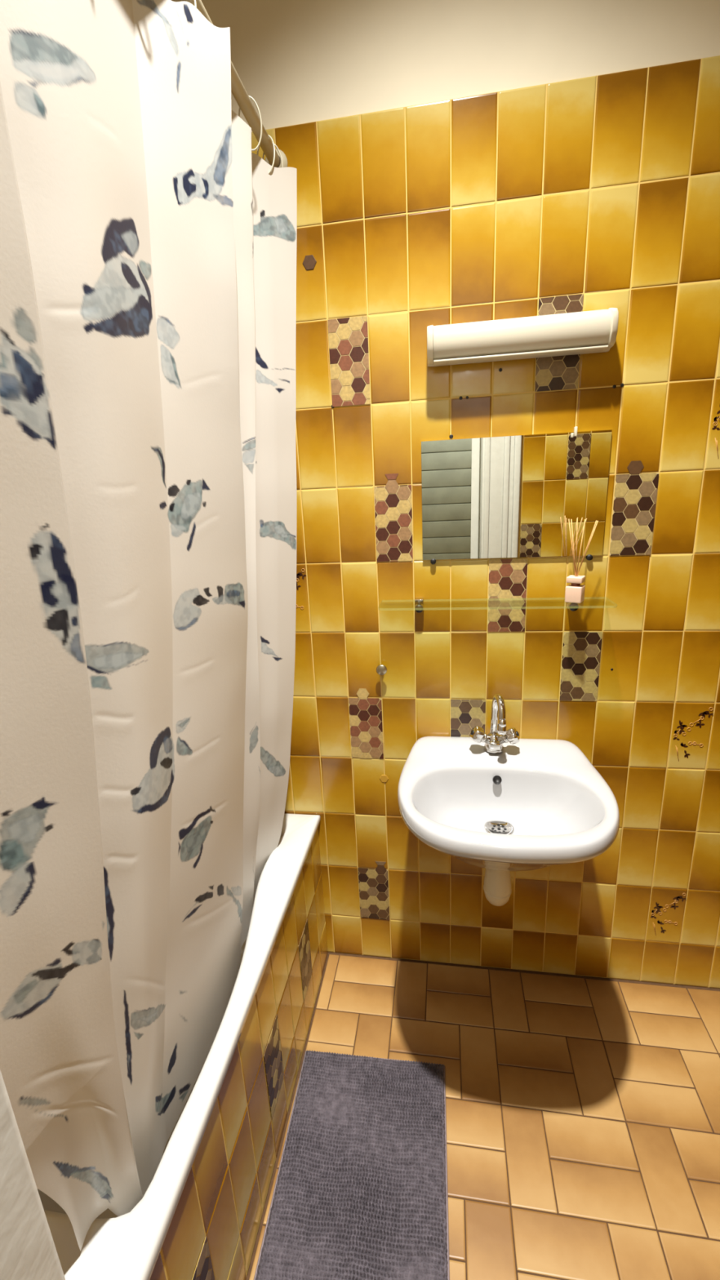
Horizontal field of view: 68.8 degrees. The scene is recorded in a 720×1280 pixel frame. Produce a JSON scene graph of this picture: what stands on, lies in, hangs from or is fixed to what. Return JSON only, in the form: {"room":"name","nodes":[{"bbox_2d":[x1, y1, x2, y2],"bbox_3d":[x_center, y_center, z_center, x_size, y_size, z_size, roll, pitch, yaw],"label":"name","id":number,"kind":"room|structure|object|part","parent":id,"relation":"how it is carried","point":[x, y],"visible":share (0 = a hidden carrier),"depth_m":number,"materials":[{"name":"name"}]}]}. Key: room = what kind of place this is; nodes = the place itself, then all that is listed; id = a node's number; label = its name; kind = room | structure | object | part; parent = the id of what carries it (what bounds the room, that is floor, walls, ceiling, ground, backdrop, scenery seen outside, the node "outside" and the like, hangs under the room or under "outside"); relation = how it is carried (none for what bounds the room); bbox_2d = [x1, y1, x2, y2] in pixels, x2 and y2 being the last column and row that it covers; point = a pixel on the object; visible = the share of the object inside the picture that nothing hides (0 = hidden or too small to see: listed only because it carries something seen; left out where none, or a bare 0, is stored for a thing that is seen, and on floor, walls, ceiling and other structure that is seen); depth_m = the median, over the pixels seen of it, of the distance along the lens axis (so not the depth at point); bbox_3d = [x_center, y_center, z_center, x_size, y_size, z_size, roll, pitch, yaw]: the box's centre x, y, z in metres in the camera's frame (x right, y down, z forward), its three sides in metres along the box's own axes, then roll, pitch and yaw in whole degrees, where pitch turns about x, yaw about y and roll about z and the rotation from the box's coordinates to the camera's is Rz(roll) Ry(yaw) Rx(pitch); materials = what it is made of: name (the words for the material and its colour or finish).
{"room":"bathroom","nodes":[
{"label":"bathroom","id":0,"kind":"room"},
{"bbox_2d":[149,827,328,1279],"bbox_3d":[-0.230,1.008,1.196,0.031,0.529,1.219,0,16,9],"label":"wall","id":1,"kind":"structure","parent":0,"point":[211,1234],"depth_m":1.13,"materials":[{"name":"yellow tile"}]},
{"bbox_2d":[37,813,320,1279],"bbox_3d":[-0.576,0.910,1.214,0.735,0.376,1.232,0,16,9],"label":"bathtub","id":2,"kind":"object","parent":1,"relation":"on","point":[128,1246],"visible":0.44,"depth_m":0.88,"materials":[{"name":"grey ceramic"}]},
{"bbox_2d":[171,0,719,988],"bbox_3d":[0.176,-0.458,1.404,2.170,3.200,0.102,0,16,9],"label":"wall","id":3,"kind":"structure","parent":0,"point":[455,162],"depth_m":1.30,"materials":[{"name":"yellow tile"}]},
{"bbox_2d":[182,0,287,167],"bbox_3d":[-0.293,-0.929,0.607,0.054,0.054,1.297,0,16,9],"label":"curtain rod","id":4,"kind":"object","parent":3,"relation":"attached to","point":[238,91],"visible":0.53,"depth_m":1.05,"materials":[{"name":"beige metal"}]},
{"bbox_2d":[238,95,262,151],"bbox_3d":[-0.219,-1.031,1.050,0.046,0.081,0.020,-5,16,-8],"label":"curtain ring","id":5,"kind":"object","parent":4,"relation":"hanging from","point":[251,97],"visible":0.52,"depth_m":1.05,"materials":[{"name":"beige plastic"}]},
{"bbox_2d":[257,134,275,174],"bbox_3d":[-0.206,-1.060,1.150,0.046,0.082,0.017,3,17,19],"label":"curtain ring","id":6,"kind":"object","parent":4,"relation":"hanging from","point":[270,137],"visible":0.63,"depth_m":1.14,"materials":[{"name":"beige plastic"}]},
{"bbox_2d":[262,143,283,167],"bbox_3d":[-0.197,-1.071,1.188,0.046,0.082,0.014,-4,16,-6],"label":"curtain ring","id":7,"kind":"object","parent":4,"relation":"hanging from","point":[275,145],"visible":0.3,"depth_m":1.18,"materials":[{"name":"beige plastic"}]},
{"bbox_2d":[0,0,297,1250],"bbox_3d":[-0.303,-0.012,0.867,0.220,1.836,1.229,0,16,9],"label":"shower curtain","id":8,"kind":"object","parent":7,"relation":"hanging from","point":[148,498],"visible":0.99,"depth_m":0.74,"materials":[{"name":"fabric"}]},
{"bbox_2d":[296,568,306,608],"bbox_3d":[-0.195,-0.123,1.507,0.094,0.162,0.002,0,16,9],"label":"print","id":9,"kind":"object","parent":3,"relation":"attached to","point":[300,572],"depth_m":1.50,"materials":[{"name":"yellow tile"}]},
{"bbox_2d":[376,664,386,675],"bbox_3d":[0.063,0.083,1.511,0.031,0.031,0.026,0,16,9],"label":"robe hook","id":10,"kind":"object","parent":3,"relation":"attached to","point":[381,669],"visible":1,"depth_m":1.50,"materials":[{"name":"silver metal"}]},
{"bbox_2d":[414,598,578,613],"bbox_3d":[0.345,-0.083,1.373,0.588,0.038,0.111,0,16,9],"label":"glass shelf","id":11,"kind":"object","parent":3,"relation":"attached to","point":[419,607],"visible":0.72,"depth_m":1.43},
{"bbox_3d":[0.162,-0.107,1.443,0.023,0.012,0.021,0,16,9],"label":"clamp plate","id":12,"kind":"part","parent":11,"relation":"part of","materials":[{"name":"silver metal"}]},
{"bbox_2d":[564,518,598,603],"bbox_3d":[0.545,-0.197,1.303,0.064,0.207,0.041,8,19,34],"label":"reed diffuser","id":13,"kind":"object","parent":11,"relation":"on","point":[575,592],"visible":1,"depth_m":1.31,"materials":[{"name":"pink ceramic"}]},
{"bbox_2d":[564,582,585,603],"bbox_3d":[0.543,-0.121,1.327,0.050,0.050,0.050,0,16,9],"label":"bottle","id":14,"kind":"object","parent":13,"relation":"attached to","point":[575,592],"depth_m":1.31,"materials":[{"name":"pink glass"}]},
{"bbox_2d":[397,736,619,871],"bbox_3d":[0.355,0.449,1.325,0.516,0.218,0.492,0,16,9],"label":"washbasin","id":15,"kind":"object","parent":3,"relation":"attached to","point":[532,804],"visible":0.99,"depth_m":1.35,"materials":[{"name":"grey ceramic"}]},
{"bbox_2d":[469,693,519,753],"bbox_3d":[0.363,0.220,1.416,0.102,0.174,0.118,-17,21,-42],"label":"mixer tap","id":16,"kind":"object","parent":15,"relation":"on","point":[494,741],"visible":1,"depth_m":1.42,"materials":[{"name":"silver metal"}]},
{"bbox_3d":[0.319,0.257,1.434,0.040,0.046,0.044,0,16,9],"label":"handle","id":17,"kind":"part","parent":16,"relation":"part of","materials":[{"name":"silver metal"}]},
{"bbox_2d":[484,733,503,753],"bbox_3d":[0.368,0.279,1.443,0.052,0.047,0.060,0,16,9],"label":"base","id":18,"kind":"object","parent":16,"relation":"attached to","point":[494,742],"depth_m":1.43,"materials":[{"name":"silver metal"}]},
{"bbox_3d":[0.366,0.214,1.391,0.020,0.149,0.102,-3,16,0],"label":"spout","id":19,"kind":"part","parent":16,"relation":"part of","materials":[{"name":"silver metal"}]},
{"bbox_3d":[0.411,0.258,1.418,0.040,0.046,0.044,0,16,9],"label":"handle","id":20,"kind":"part","parent":16,"relation":"part of","materials":[{"name":"silver metal"}]},
{"bbox_2d":[483,868,511,906],"bbox_3d":[0.380,0.601,1.484,0.073,0.161,0.263,0,16,9],"label":"trap","id":21,"kind":"object","parent":15,"relation":"attached to","point":[497,889],"visible":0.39,"depth_m":1.37,"materials":[{"name":"beige plastic"}]},
{"bbox_2d":[421,426,612,564],"bbox_3d":[0.387,-0.360,1.339,0.455,0.324,0.012,0,16,9],"label":"wall mirror","id":22,"kind":"object","parent":3,"relation":"attached to","point":[507,496],"visible":1,"depth_m":1.34,"materials":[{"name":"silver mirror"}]},
{"bbox_2d":[426,307,618,366],"bbox_3d":[0.365,-0.699,1.211,0.418,0.086,0.076,0,16,9],"label":"wall lamp","id":23,"kind":"object","parent":3,"relation":"attached to","point":[592,331],"visible":1,"depth_m":1.19,"materials":[{"name":"beige plastic"}]},
{"bbox_3d":[0.369,-0.708,1.240,0.418,0.083,0.015,0,16,9],"label":"plate","id":24,"kind":"part","parent":23,"relation":"part of","materials":[{"name":"beige plastic"}]},
{"bbox_3d":[0.366,-0.659,1.219,0.385,0.004,0.040,0,16,9],"label":"trim","id":25,"kind":"part","parent":23,"relation":"part of","materials":[{"name":"beige plastic"}]},
{"bbox_2d":[650,893,686,935],"bbox_3d":[0.937,0.836,1.602,0.094,0.162,0.002,0,16,9],"label":"print","id":26,"kind":"object","parent":3,"relation":"attached to","point":[668,910],"depth_m":1.60,"materials":[{"name":"yellow tile"}]},
{"bbox_2d":[673,706,713,760],"bbox_3d":[0.908,0.259,1.441,0.090,0.163,0.002,0,16,9],"label":"print","id":27,"kind":"object","parent":3,"relation":"attached to","point":[693,726],"depth_m":1.44,"materials":[{"name":"yellow tile"}]},
{"bbox_2d":[711,405,719,457],"bbox_3d":[0.873,-0.510,1.225,0.094,0.162,0.002,0,16,9],"label":"print","id":28,"kind":"object","parent":3,"relation":"attached to","point":[715,409],"depth_m":1.24,"materials":[{"name":"yellow tile"}]},
{"bbox_2d":[245,951,719,1279],"bbox_3d":[0.053,1.484,0.615,2.170,0.101,2.700,0,16,9],"label":"floor","id":29,"kind":"structure","parent":0,"point":[583,1112],"depth_m":1.36,"materials":[{"name":"beige tile"}]},
{"bbox_2d":[253,1049,449,1279],"bbox_3d":[-0.005,1.263,1.170,0.412,0.032,0.675,0,16,9],"label":"bath mat","id":30,"kind":"object","parent":29,"relation":"on","point":[361,1190],"visible":1,"depth_m":1.22,"materials":[{"name":"grey fabric"}]},
{"bbox_3d":[-0.039,-0.072,0.066,2.170,3.200,0.121,0,16,9],"label":"wall","id":31,"kind":"structure","parent":0,"visible":0},
{"bbox_2d":[0,1070,65,1279],"bbox_3d":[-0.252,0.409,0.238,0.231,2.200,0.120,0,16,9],"label":"door","id":32,"kind":"structure","parent":31,"relation":"attached to","point":[28,1251],"depth_m":0.22,"materials":[{"name":"white paint"}]}
]}

